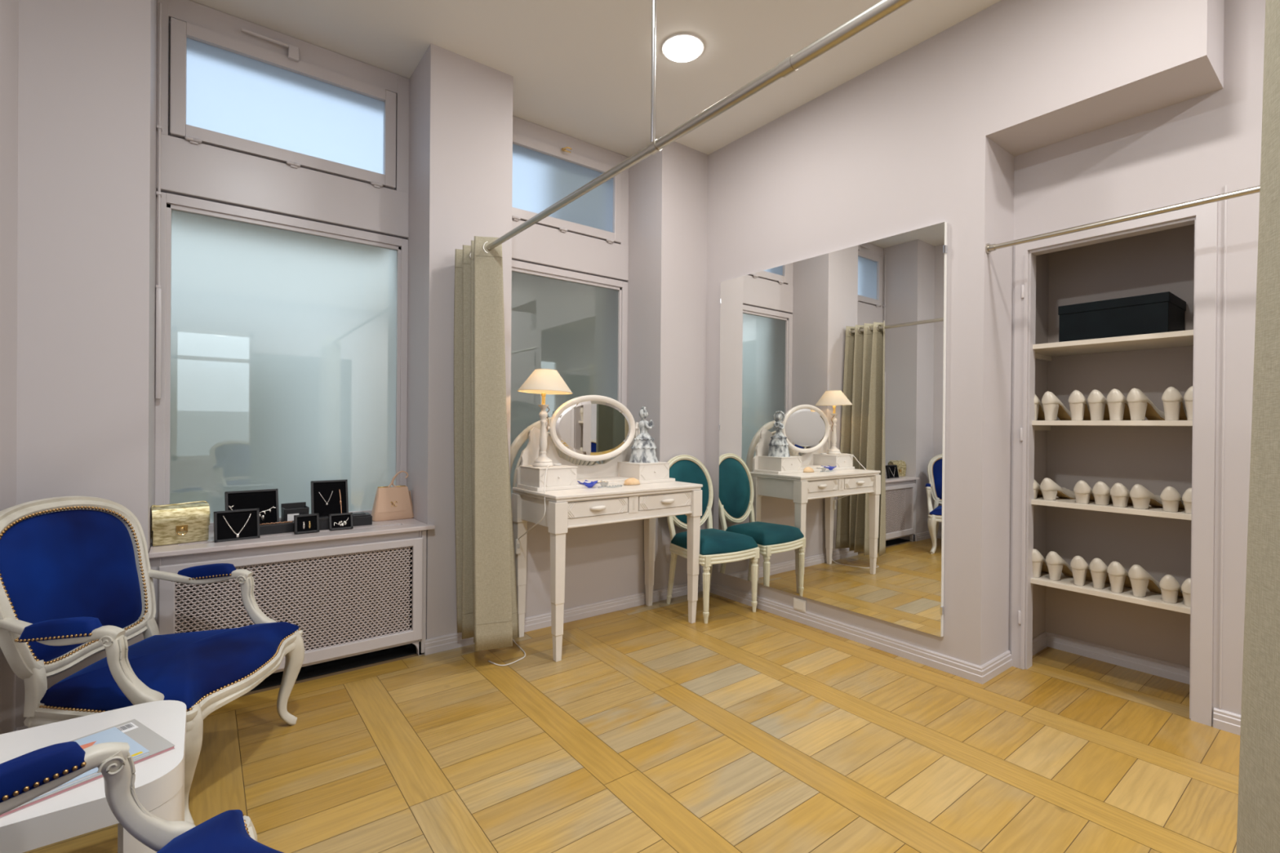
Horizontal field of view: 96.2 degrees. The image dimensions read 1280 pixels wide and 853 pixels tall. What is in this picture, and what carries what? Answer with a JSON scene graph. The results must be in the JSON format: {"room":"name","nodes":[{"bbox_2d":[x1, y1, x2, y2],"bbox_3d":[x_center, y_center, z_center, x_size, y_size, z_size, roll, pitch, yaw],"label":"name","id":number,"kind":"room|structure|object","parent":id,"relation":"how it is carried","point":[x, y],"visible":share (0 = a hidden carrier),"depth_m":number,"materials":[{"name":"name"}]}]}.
{"room":"bridal fitting room","nodes":[
{"label":"bridal fitting room","id":0,"kind":"room"},
{"bbox_2d":[0,0,18,734],"bbox_3d":[-0.150,-0.346,-0.700,0.120,2.853,6.401,0,0,-37],"label":"wall","id":1,"kind":"structure","parent":0,"point":[9,9],"depth_m":1.79,"materials":[{"name":"grey paint"}]},
{"bbox_2d":[13,725,27,731],"bbox_3d":[0.018,1.048,-0.560,0.329,0.068,6.400,0,0,-37],"label":"baseboard","id":2,"kind":"structure","parent":1,"relation":"attached to","point":[24,726],"depth_m":1.89,"materials":[{"name":"grey"}]},
{"bbox_2d":[15,0,157,728],"bbox_3d":[-2.145,-0.370,2.191,0.449,2.853,0.620,0,0,-37],"label":"wall","id":3,"kind":"structure","parent":0,"point":[87,68],"depth_m":1.98,"materials":[{"name":"grey paint"}]},
{"bbox_2d":[406,43,513,639],"bbox_3d":[-1.011,-0.364,3.055,0.413,2.853,0.620,0,0,-37],"label":"wall","id":4,"kind":"structure","parent":0,"point":[460,107],"depth_m":2.76,"materials":[{"name":"grey paint"}]},
{"bbox_2d":[510,115,629,500],"bbox_3d":[-0.479,-0.660,3.514,0.987,2.251,0.122,0,0,-37],"label":"window","id":5,"kind":"structure","parent":4,"relation":"in","point":[570,268],"depth_m":3.54,"materials":[{"name":"grey"}]},
{"bbox_2d":[512,517,659,617],"bbox_3d":[-0.463,0.767,3.483,0.987,0.598,0.620,0,0,-37],"label":"wall","id":6,"kind":"structure","parent":0,"point":[604,562],"depth_m":3.24,"materials":[{"name":"grey paint"}]},
{"bbox_2d":[510,417,610,493],"bbox_3d":[-0.453,0.204,3.295,0.720,0.525,0.064,0,0,-37],"label":"arch panel","id":7,"kind":"object","parent":6,"relation":"on","point":[518,442],"visible":0.12,"depth_m":3.16,"materials":[{"name":"beige paint"}]},
{"bbox_2d":[423,579,1012,684],"bbox_3d":[0.338,1.041,2.640,2.092,0.068,1.696,0,0,-37],"label":"baseboard","id":8,"kind":"structure","parent":6,"relation":"attached to","point":[981,674],"depth_m":2.94,"materials":[{"name":"grey"}]},
{"bbox_2d":[190,0,1000,156],"bbox_3d":[1.301,-1.805,0.733,4.112,0.080,7.145,0,0,-37],"label":"ceiling","id":9,"kind":"structure","parent":0,"point":[580,69],"depth_m":2.67,"materials":[{"name":"white paint"}]},
{"bbox_2d":[661,32,704,62],"bbox_3d":[0.201,-1.770,2.693,0.200,0.018,0.200,0,0,-37],"label":"recessed light","id":10,"kind":"object","parent":9,"relation":"in","point":[682,46],"visible":1,"depth_m":2.67,"materials":[{"name":"white paint"}]},
{"bbox_2d":[486,0,913,249],"bbox_3d":[0.659,-1.256,0.787,0.052,1.026,5.000,0,0,-37],"label":"curtain rod","id":11,"kind":"object","parent":9,"relation":"hanging from","point":[882,9],"visible":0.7,"depth_m":1.39,"materials":[{"name":"silver metal"}]},
{"bbox_2d":[453,235,519,651],"bbox_3d":[-0.707,0.073,2.668,0.240,1.807,0.366,0,0,-37],"label":"linen curtain","id":12,"kind":"object","parent":11,"relation":"hanging from","point":[486,601],"visible":0.99,"depth_m":2.52,"materials":[{"name":"beige fabric"}]},
{"bbox_2d":[1235,0,1279,852],"bbox_3d":[0.887,0.117,0.482,0.140,1.857,0.560,0,0,-37],"label":"linen curtain","id":13,"kind":"object","parent":11,"relation":"hanging from","point":[1258,828],"visible":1,"depth_m":0.69,"materials":[{"name":"beige fabric"}]},
{"bbox_2d":[23,591,1239,852],"bbox_3d":[1.906,1.095,0.283,4.455,0.002,8.146,0,0,-37],"label":"floor","id":14,"kind":"structure","parent":0,"point":[654,730],"depth_m":1.89,"materials":[{"name":"brown wood"}]},
{"bbox_2d":[0,700,186,852],"bbox_3d":[-1.194,0.871,1.147,0.446,0.392,0.420,0,0,-37],"label":"coffee table","id":15,"kind":"object","parent":14,"relation":"on","point":[159,782],"visible":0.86,"depth_m":1.12,"materials":[{"name":"white paint"}]},
{"bbox_2d":[0,719,174,818],"bbox_3d":[-1.135,0.672,1.141,0.207,0.008,0.272,1,0,31],"label":"magazine","id":16,"kind":"object","parent":15,"relation":"on","point":[157,745],"visible":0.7,"depth_m":1.20,"materials":[{"name":"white paper"}]},
{"bbox_2d":[29,727,149,801],"bbox_3d":[-1.139,0.665,1.118,0.180,0.007,0.234,1,0,31],"label":"magazine","id":17,"kind":"object","parent":16,"relation":"on","point":[137,751],"visible":0.08,"depth_m":1.20,"materials":[{"name":"white paper"}]},
{"bbox_2d":[0,741,283,852],"bbox_3d":[-0.695,0.652,0.691,0.630,0.854,0.636,1,0,38],"label":"armchair","id":18,"kind":"object","parent":14,"relation":"on","point":[24,778],"visible":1,"depth_m":0.94,"materials":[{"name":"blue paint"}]},
{"bbox_2d":[156,809,283,852],"bbox_3d":[-0.656,0.719,0.741,0.594,0.077,0.480,1,0,38],"label":"seat cushion","id":19,"kind":"object","parent":18,"relation":"on","point":[231,831],"depth_m":0.97,"materials":[{"name":"blue fabric"}]},
{"bbox_2d":[0,495,304,824],"bbox_3d":[-1.472,0.643,1.748,0.636,0.854,0.631,0,0,-6],"label":"armchair","id":20,"kind":"object","parent":14,"relation":"on","point":[77,575],"visible":0.93,"depth_m":1.65,"materials":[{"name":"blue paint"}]},
{"bbox_2d":[0,509,142,662],"bbox_3d":[-1.704,0.453,1.723,0.138,0.396,0.457,0,0,-6],"label":"backrest","id":21,"kind":"object","parent":20,"relation":"on","point":[55,564],"depth_m":1.69,"materials":[{"name":"blue fabric"}]},
{"bbox_2d":[40,622,298,711],"bbox_3d":[-1.409,0.710,1.755,0.480,0.077,0.594,0,0,-6],"label":"seat cushion","id":22,"kind":"object","parent":20,"relation":"on","point":[198,669],"depth_m":1.65,"materials":[{"name":"blue fabric"}]},
{"bbox_2d":[149,529,426,691],"bbox_3d":[-1.490,0.769,2.514,0.989,0.584,0.358,0,0,-37],"label":"radiator cover","id":23,"kind":"object","parent":14,"relation":"on","point":[355,602],"visible":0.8,"depth_m":2.46,"materials":[{"name":"grey"}]},
{"bbox_2d":[148,518,435,558],"bbox_3d":[-1.472,0.465,2.516,1.018,0.019,0.377,0,0,-37],"label":"board","id":24,"kind":"object","parent":23,"relation":"on","point":[382,527],"visible":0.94,"depth_m":2.36,"materials":[{"name":"paint"}]},
{"bbox_2d":[151,500,209,546],"bbox_3d":[-1.798,0.375,2.240,0.080,0.155,0.196,1,0,44],"label":"handbag","id":25,"kind":"object","parent":24,"relation":"on","point":[173,523],"visible":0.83,"depth_m":2.22,"materials":[{"name":"gold leather"}]},
{"bbox_2d":[213,508,260,542],"bbox_3d":[-1.623,0.398,2.313,0.150,0.124,0.046,0,0,-41],"label":"tray","id":26,"kind":"object","parent":24,"relation":"on","point":[239,524],"visible":1,"depth_m":2.31,"materials":[{"name":"black"}]},
{"bbox_2d":[224,488,279,524],"bbox_3d":[-1.663,0.367,2.465,0.190,0.185,0.062,0,0,-42],"label":"tray","id":27,"kind":"object","parent":24,"relation":"on","point":[267,500],"visible":0.48,"depth_m":2.48,"materials":[{"name":"black"}]},
{"bbox_2d":[259,520,293,535],"bbox_3d":[-1.561,0.431,2.456,0.143,0.048,0.052,0,0,-40],"label":"box","id":28,"kind":"object","parent":24,"relation":"on","point":[266,528],"visible":0.89,"depth_m":2.44,"materials":[{"name":"black"}]},
{"bbox_2d":[280,502,309,522],"bbox_3d":[-1.542,0.400,2.568,0.097,0.110,0.076,0,0,-41],"label":"box","id":29,"kind":"object","parent":24,"relation":"on","point":[288,510],"visible":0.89,"depth_m":2.56,"materials":[{"name":"black"}]},
{"bbox_2d":[293,513,319,534],"bbox_3d":[-1.434,0.418,2.471,0.092,0.082,0.032,0,0,-40],"label":"tray","id":30,"kind":"object","parent":24,"relation":"on","point":[304,523],"visible":1,"depth_m":2.47,"materials":[{"name":"black"}]},
{"bbox_2d":[319,515,328,530],"bbox_3d":[-1.408,0.429,2.555,0.048,0.054,0.052,0,0,-37],"label":"box","id":31,"kind":"object","parent":24,"relation":"on","point":[323,520],"visible":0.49,"depth_m":2.54,"materials":[{"name":"black"}]},
{"bbox_2d":[310,479,348,516],"bbox_3d":[-1.435,0.355,2.658,0.150,0.211,0.072,0,0,-35],"label":"tray","id":32,"kind":"object","parent":24,"relation":"on","point":[328,497],"visible":0.8,"depth_m":2.66,"materials":[{"name":"black"}]},
{"bbox_2d":[328,512,353,530],"bbox_3d":[-1.336,0.425,2.565,0.094,0.074,0.038,0,0,-35],"label":"tray","id":33,"kind":"object","parent":24,"relation":"on","point":[336,521],"visible":1,"depth_m":2.56,"materials":[{"name":"black"}]},
{"bbox_2d":[352,511,372,526],"bbox_3d":[-1.298,0.429,2.671,0.086,0.055,0.064,0,0,-33],"label":"box","id":34,"kind":"object","parent":24,"relation":"on","point":[361,518],"visible":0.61,"depth_m":2.65,"materials":[{"name":"black"}]},
{"bbox_2d":[371,471,413,521],"bbox_3d":[-1.218,0.341,2.834,0.199,0.240,0.077,0,0,-35],"label":"handbag","id":35,"kind":"object","parent":24,"relation":"on","point":[393,503],"visible":0.99,"depth_m":2.81,"materials":[{"name":"leather"}]},
{"bbox_2d":[174,546,412,651],"bbox_3d":[-1.388,0.739,2.382,0.852,0.390,0.002,0,0,-37],"label":"grille","id":36,"kind":"object","parent":23,"relation":"attached to","point":[377,638],"depth_m":2.42,"materials":[{"name":"silver metal"}]},
{"bbox_2d":[511,395,702,662],"bbox_3d":[-0.152,0.450,3.026,0.919,1.239,0.454,0,0,-38],"label":"table","id":37,"kind":"object","parent":14,"relation":"on","point":[588,428],"visible":0.87,"depth_m":2.96,"materials":[{"name":"white paint"}]},
{"bbox_2d":[488,368,573,666],"bbox_3d":[-0.519,0.392,2.758,0.506,1.358,0.458,0,0,-37],"label":"table lamp","id":38,"kind":"object","parent":37,"relation":"on","point":[544,382],"depth_m":2.85,"materials":[{"name":"white paint"}]},
{"bbox_2d":[515,538,520,554],"bbox_3d":[-0.612,0.602,2.879,0.026,0.076,0.018,0,0,-37],"label":"switch","id":39,"kind":"object","parent":38,"relation":"attached to","point":[517,541],"depth_m":2.87,"materials":[{"name":"white plastic"}]},
{"bbox_2d":[577,480,597,488],"bbox_3d":[-0.260,0.295,2.942,0.108,0.034,0.113,0,0,-37],"label":"dish","id":40,"kind":"object","parent":37,"relation":"on","point":[591,484],"visible":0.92,"depth_m":2.91,"materials":[{"name":"blue glass"}]},
{"bbox_2d":[538,395,639,461],"bbox_3d":[-0.252,0.023,3.111,0.652,0.385,0.061,0,0,-37],"label":"mirror","id":41,"kind":"object","parent":37,"relation":"attached to","point":[588,428],"depth_m":3.09,"materials":[{"name":"white paint"}]},
{"bbox_2d":[596,480,608,486],"bbox_3d":[-0.198,0.296,2.995,0.072,0.033,0.072,0,0,-37],"label":"crystal bowl","id":42,"kind":"object","parent":37,"relation":"on","point":[602,482],"visible":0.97,"depth_m":2.97,"materials":[{"name":"clear glass"}]},
{"bbox_2d":[597,484,622,488],"bbox_3d":[-0.148,0.309,2.952,0.150,0.008,0.048,0,0,-37],"label":"necklace","id":43,"kind":"object","parent":37,"relation":"on","point":[615,486],"visible":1,"depth_m":2.94,"materials":[{"name":"white"}]},
{"bbox_2d":[623,477,639,484],"bbox_3d":[-0.036,0.294,3.077,0.112,0.036,0.038,0,0,-37],"label":"scallop shell","id":44,"kind":"object","parent":37,"relation":"on","point":[631,481],"visible":1,"depth_m":3.06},
{"bbox_2d":[629,406,657,462],"bbox_3d":[0.022,0.044,3.288,0.169,0.319,0.154,0,0,-17],"label":"figurine","id":45,"kind":"object","parent":37,"relation":"on","point":[643,448],"visible":1,"depth_m":3.25,"materials":[{"name":"grey paint"}]},
{"bbox_2d":[666,454,759,623],"bbox_3d":[0.402,0.625,3.410,0.438,0.895,0.510,0,0,-33],"label":"chair","id":46,"kind":"object","parent":14,"relation":"on","point":[717,546],"visible":0.81,"depth_m":3.33,"materials":[{"name":"teal fabric"}]},
{"bbox_2d":[669,459,708,524],"bbox_3d":[0.294,0.408,3.571,0.348,0.396,0.100,0,0,-33],"label":"cushion","id":47,"kind":"object","parent":46,"relation":"on","point":[691,471],"depth_m":3.59,"materials":[{"name":"teal fabric"}]},
{"bbox_2d":[671,528,757,555],"bbox_3d":[0.425,0.659,3.370,0.416,0.082,0.396,0,0,-33],"label":"seat cushion","id":48,"kind":"object","parent":46,"relation":"on","point":[712,541],"depth_m":3.26,"materials":[{"name":"teal fabric"}]},
{"bbox_2d":[626,141,707,589],"bbox_3d":[0.101,-0.357,3.902,0.408,2.853,0.620,0,0,-37],"label":"wall","id":49,"kind":"structure","parent":0,"point":[668,188],"depth_m":3.65,"materials":[{"name":"grey paint"}]},
{"bbox_2d":[705,0,1224,666],"bbox_3d":[1.276,-0.345,2.930,0.324,2.853,2.354,0,0,-37],"label":"wall","id":50,"kind":"structure","parent":0,"point":[933,133],"depth_m":2.52,"materials":[{"name":"grey paint"}]},
{"bbox_2d":[793,597,806,612],"bbox_3d":[0.879,0.983,3.162,0.014,0.064,0.080,0,0,-37],"label":"blank wall plate","id":51,"kind":"object","parent":50,"relation":"attached to","point":[800,605],"visible":1,"depth_m":3.15,"materials":[{"name":"white plastic"}]},
{"bbox_2d":[718,222,946,636],"bbox_3d":[0.928,0.009,3.094,0.023,1.838,1.392,0,0,-37],"label":"wall mirror","id":52,"kind":"object","parent":50,"relation":"attached to","point":[832,424],"visible":1,"depth_m":2.92,"materials":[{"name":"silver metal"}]},
{"bbox_2d":[985,185,1260,253],"bbox_3d":[2.450,-0.746,1.174,0.044,0.044,3.200,0,0,-37],"label":"rod","id":53,"kind":"object","parent":50,"relation":"attached to","point":[989,247],"visible":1,"depth_m":2.06,"materials":[{"name":"silver metal"}]},
{"bbox_2d":[1032,224,1194,667],"bbox_3d":[2.110,-0.111,2.519,0.446,2.400,0.820,0,0,-37],"label":"wall","id":54,"kind":"structure","parent":0,"point":[1155,458],"depth_m":2.64,"materials":[{"name":"beige paint"}]},
{"bbox_2d":[1030,572,1190,614],"bbox_3d":[2.064,0.709,2.487,0.370,0.045,0.641,0,0,-37],"label":"closet shelf","id":55,"kind":"object","parent":54,"relation":"attached to","point":[1152,599],"visible":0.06,"depth_m":2.38,"materials":[{"name":"beige"}]},
{"bbox_2d":[1031,548,1048,577],"bbox_3d":[1.863,0.620,2.661,0.228,0.130,0.061,0,0,-37],"label":"pump","id":56,"kind":"object","parent":55,"relation":"on","point":[1039,564],"visible":0.62,"depth_m":2.59,"materials":[{"name":"beige"}]},
{"bbox_2d":[1045,551,1073,581],"bbox_3d":[1.924,0.620,2.596,0.228,0.130,0.061,0,0,-24],"label":"pump","id":57,"kind":"object","parent":55,"relation":"on","point":[1056,565],"visible":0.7,"depth_m":2.55,"materials":[{"name":"beige"}]},
{"bbox_2d":[1070,555,1092,586],"bbox_3d":[1.962,0.621,2.531,0.228,0.130,0.061,0,0,-37],"label":"pump","id":58,"kind":"object","parent":55,"relation":"on","point":[1081,571],"visible":0.79,"depth_m":2.46,"materials":[{"name":"beige"}]},
{"bbox_2d":[1088,558,1110,589],"bbox_3d":[2.015,0.622,2.479,0.228,0.130,0.061,0,0,-31],"label":"pump","id":59,"kind":"object","parent":55,"relation":"on","point":[1099,573],"visible":0.69,"depth_m":2.42,"materials":[{"name":"beige"}]},
{"bbox_2d":[1106,561,1132,593],"bbox_3d":[2.045,0.622,2.421,0.228,0.130,0.061,0,0,-31],"label":"pump","id":60,"kind":"object","parent":55,"relation":"on","point":[1118,576],"visible":0.77,"depth_m":2.36,"materials":[{"name":"beige"}]},
{"bbox_2d":[1128,564,1161,597],"bbox_3d":[2.093,0.623,2.351,0.228,0.130,0.061,0,0,-20],"label":"pump","id":61,"kind":"object","parent":55,"relation":"on","point":[1140,580],"visible":0.79,"depth_m":2.31,"materials":[{"name":"beige"}]},
{"bbox_2d":[1159,574,1182,603],"bbox_3d":[2.139,0.633,2.298,0.228,0.110,0.061,0,0,-37],"label":"pump","id":62,"kind":"object","parent":55,"relation":"on","point":[1171,589],"visible":0.83,"depth_m":2.23,"materials":[{"name":"beige"}]},
{"bbox_2d":[1181,577,1191,606],"bbox_3d":[2.181,0.633,2.243,0.228,0.110,0.061,0,0,-33],"label":"pump","id":63,"kind":"object","parent":55,"relation":"on","point":[1186,585],"visible":0.36,"depth_m":2.19,"materials":[{"name":"beige"}]},
{"bbox_2d":[1032,631,1190,684],"bbox_3d":[2.072,1.055,2.496,0.347,0.068,0.643,0,0,-37],"label":"baseboard","id":64,"kind":"structure","parent":54,"relation":"attached to","point":[1165,669],"depth_m":2.63,"materials":[{"name":"grey"}]},
{"bbox_2d":[1031,496,1191,519],"bbox_3d":[2.067,0.354,2.486,0.370,0.045,0.641,0,0,-37],"label":"closet shelf","id":65,"kind":"object","parent":54,"relation":"attached to","point":[1060,502],"visible":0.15,"depth_m":2.36,"materials":[{"name":"beige"}]},
{"bbox_2d":[1033,480,1042,498],"bbox_3d":[1.853,0.280,2.677,0.228,0.100,0.061,0,0,-37],"label":"pump","id":66,"kind":"object","parent":65,"relation":"on","point":[1037,492],"visible":0.33,"depth_m":2.61,"materials":[{"name":"beige"}]},
{"bbox_2d":[1040,477,1075,500],"bbox_3d":[1.912,0.280,2.614,0.228,0.100,0.061,0,0,-24],"label":"pump","id":67,"kind":"object","parent":65,"relation":"on","point":[1050,490],"visible":0.94,"depth_m":2.57,"materials":[{"name":"beige"}]},
{"bbox_2d":[1073,480,1094,503],"bbox_3d":[1.970,0.281,2.522,0.228,0.100,0.061,0,0,-37],"label":"pump","id":68,"kind":"object","parent":65,"relation":"on","point":[1083,493],"visible":0.73,"depth_m":2.45,"materials":[{"name":"beige"}]},
{"bbox_2d":[1092,481,1112,505],"bbox_3d":[2.023,0.282,2.472,0.228,0.100,0.061,0,0,-31],"label":"pump","id":69,"kind":"object","parent":65,"relation":"on","point":[1100,491],"visible":0.64,"depth_m":2.41,"materials":[{"name":"beige"}]},
{"bbox_2d":[1110,482,1133,507],"bbox_3d":[2.052,0.282,2.415,0.228,0.100,0.061,0,0,-31],"label":"pump","id":70,"kind":"object","parent":65,"relation":"on","point":[1120,495],"visible":0.69,"depth_m":2.35,"materials":[{"name":"beige"}]},
{"bbox_2d":[1129,484,1163,509],"bbox_3d":[2.097,0.282,2.348,0.228,0.100,0.061,0,0,-20],"label":"pump","id":71,"kind":"object","parent":65,"relation":"on","point":[1141,497],"visible":0.8,"depth_m":2.31,"materials":[{"name":"beige"}]},
{"bbox_2d":[1160,486,1184,511],"bbox_3d":[2.142,0.283,2.297,0.228,0.100,0.061,0,0,-37],"label":"pump","id":72,"kind":"object","parent":65,"relation":"on","point":[1171,500],"visible":0.87,"depth_m":2.23,"materials":[{"name":"beige"}]},
{"bbox_2d":[1182,487,1191,513],"bbox_3d":[2.183,0.283,2.242,0.228,0.100,0.061,0,0,-33],"label":"pump","id":73,"kind":"object","parent":65,"relation":"on","point":[1187,496],"visible":0.26,"depth_m":2.19,"materials":[{"name":"beige"}]},
{"bbox_2d":[1031,420,1192,430],"bbox_3d":[2.070,-0.002,2.485,0.370,0.045,0.641,0,0,-37],"label":"closet shelf","id":74,"kind":"object","parent":54,"relation":"attached to","point":[1038,424],"visible":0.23,"depth_m":2.37,"materials":[{"name":"beige"}]},
{"bbox_2d":[1034,394,1044,420],"bbox_3d":[1.856,-0.092,2.676,0.228,0.132,0.061,0,0,-37],"label":"pump","id":75,"kind":"object","parent":74,"relation":"on","point":[1039,412],"visible":0.39,"depth_m":2.62,"materials":[{"name":"beige"}]},
{"bbox_2d":[1041,391,1071,420],"bbox_3d":[1.916,-0.092,2.612,0.228,0.132,0.061,0,0,-24],"label":"pump","id":76,"kind":"object","parent":74,"relation":"on","point":[1053,407],"visible":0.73,"depth_m":2.56,"materials":[{"name":"beige"}]},
{"bbox_2d":[1068,390,1090,420],"bbox_3d":[1.960,-0.091,2.539,0.228,0.132,0.061,0,0,-37],"label":"pump","id":77,"kind":"object","parent":74,"relation":"on","point":[1078,405],"visible":0.77,"depth_m":2.47,"materials":[{"name":"beige"}]},
{"bbox_2d":[1087,389,1109,420],"bbox_3d":[2.014,-0.091,2.487,0.228,0.132,0.061,0,0,-31],"label":"pump","id":78,"kind":"object","parent":74,"relation":"on","point":[1097,402],"visible":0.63,"depth_m":2.43,"materials":[{"name":"beige"}]},
{"bbox_2d":[1106,388,1130,420],"bbox_3d":[2.045,-0.090,2.426,0.228,0.132,0.061,0,0,-31],"label":"pump","id":79,"kind":"object","parent":74,"relation":"on","point":[1117,405],"visible":0.79,"depth_m":2.37,"materials":[{"name":"beige"}]},
{"bbox_2d":[1126,387,1164,420],"bbox_3d":[2.092,-0.089,2.358,0.228,0.132,0.061,0,0,-20],"label":"pump","id":80,"kind":"object","parent":74,"relation":"on","point":[1140,406],"visible":0.82,"depth_m":2.32,"materials":[{"name":"beige"}]},
{"bbox_2d":[1161,386,1186,420],"bbox_3d":[2.145,-0.089,2.295,0.228,0.132,0.061,0,0,-37],"label":"pump","id":81,"kind":"object","parent":74,"relation":"on","point":[1174,406],"visible":0.88,"depth_m":2.23,"materials":[{"name":"beige"}]},
{"bbox_2d":[1183,386,1192,420],"bbox_3d":[2.188,-0.088,2.239,0.228,0.132,0.061,0,0,-33],"label":"pump","id":82,"kind":"object","parent":74,"relation":"on","point":[1188,397],"visible":0.27,"depth_m":2.19,"materials":[{"name":"beige"}]},
{"bbox_2d":[1032,329,1193,361],"bbox_3d":[2.073,-0.344,2.483,0.370,0.045,0.641,0,0,-37],"label":"closet shelf","id":83,"kind":"object","parent":54,"relation":"attached to","point":[1044,352],"visible":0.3,"depth_m":2.44,"materials":[{"name":"beige"}]},
{"bbox_2d":[1057,291,1186,342],"bbox_3d":[2.091,-0.449,2.498,0.301,0.166,0.370,0,0,-37],"label":"storage box","id":84,"kind":"object","parent":83,"relation":"on","point":[1162,312],"visible":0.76,"depth_m":2.39,"materials":[{"name":"black cardboard"}]},
{"bbox_2d":[1009,0,1265,725],"bbox_3d":[3.149,-0.324,0.756,0.060,2.853,4.720,0,0,-37],"label":"wall","id":85,"kind":"structure","parent":0,"point":[1188,150],"depth_m":2.08,"materials":[{"name":"grey paint"}]},
{"bbox_2d":[1011,201,1217,726],"bbox_3d":[1.912,0.127,2.361,0.088,1.922,0.650,0,0,-37],"label":"door frame","id":86,"kind":"structure","parent":85,"relation":"in","point":[1204,217],"depth_m":2.14,"materials":[{"name":"grey"}]},
{"bbox_2d":[1218,185,1226,709],"bbox_3d":[2.104,0.075,2.072,0.005,1.890,0.006,0,0,-37],"label":"trim","id":87,"kind":"structure","parent":85,"relation":"attached to","point":[1225,186],"depth_m":2.07,"materials":[{"name":"grey"}]},
{"bbox_2d":[1213,707,1240,735],"bbox_3d":[3.310,1.071,0.472,0.016,0.068,4.053,0,0,-37],"label":"baseboard","id":88,"kind":"structure","parent":85,"relation":"attached to","point":[1228,722],"depth_m":2.05,"materials":[{"name":"grey"}]},
{"bbox_3d":[-1.684,0.758,2.769,0.995,0.600,0.275,0,0,-37],"label":"wall","id":89,"kind":"structure","parent":0,"visible":0},
{"bbox_2d":[154,0,409,532],"bbox_3d":[-1.599,-0.666,2.667,0.995,2.251,0.110,0,0,-37],"label":"window","id":90,"kind":"structure","parent":89,"relation":"in","point":[282,160],"depth_m":2.62,"materials":[{"name":"grey"}]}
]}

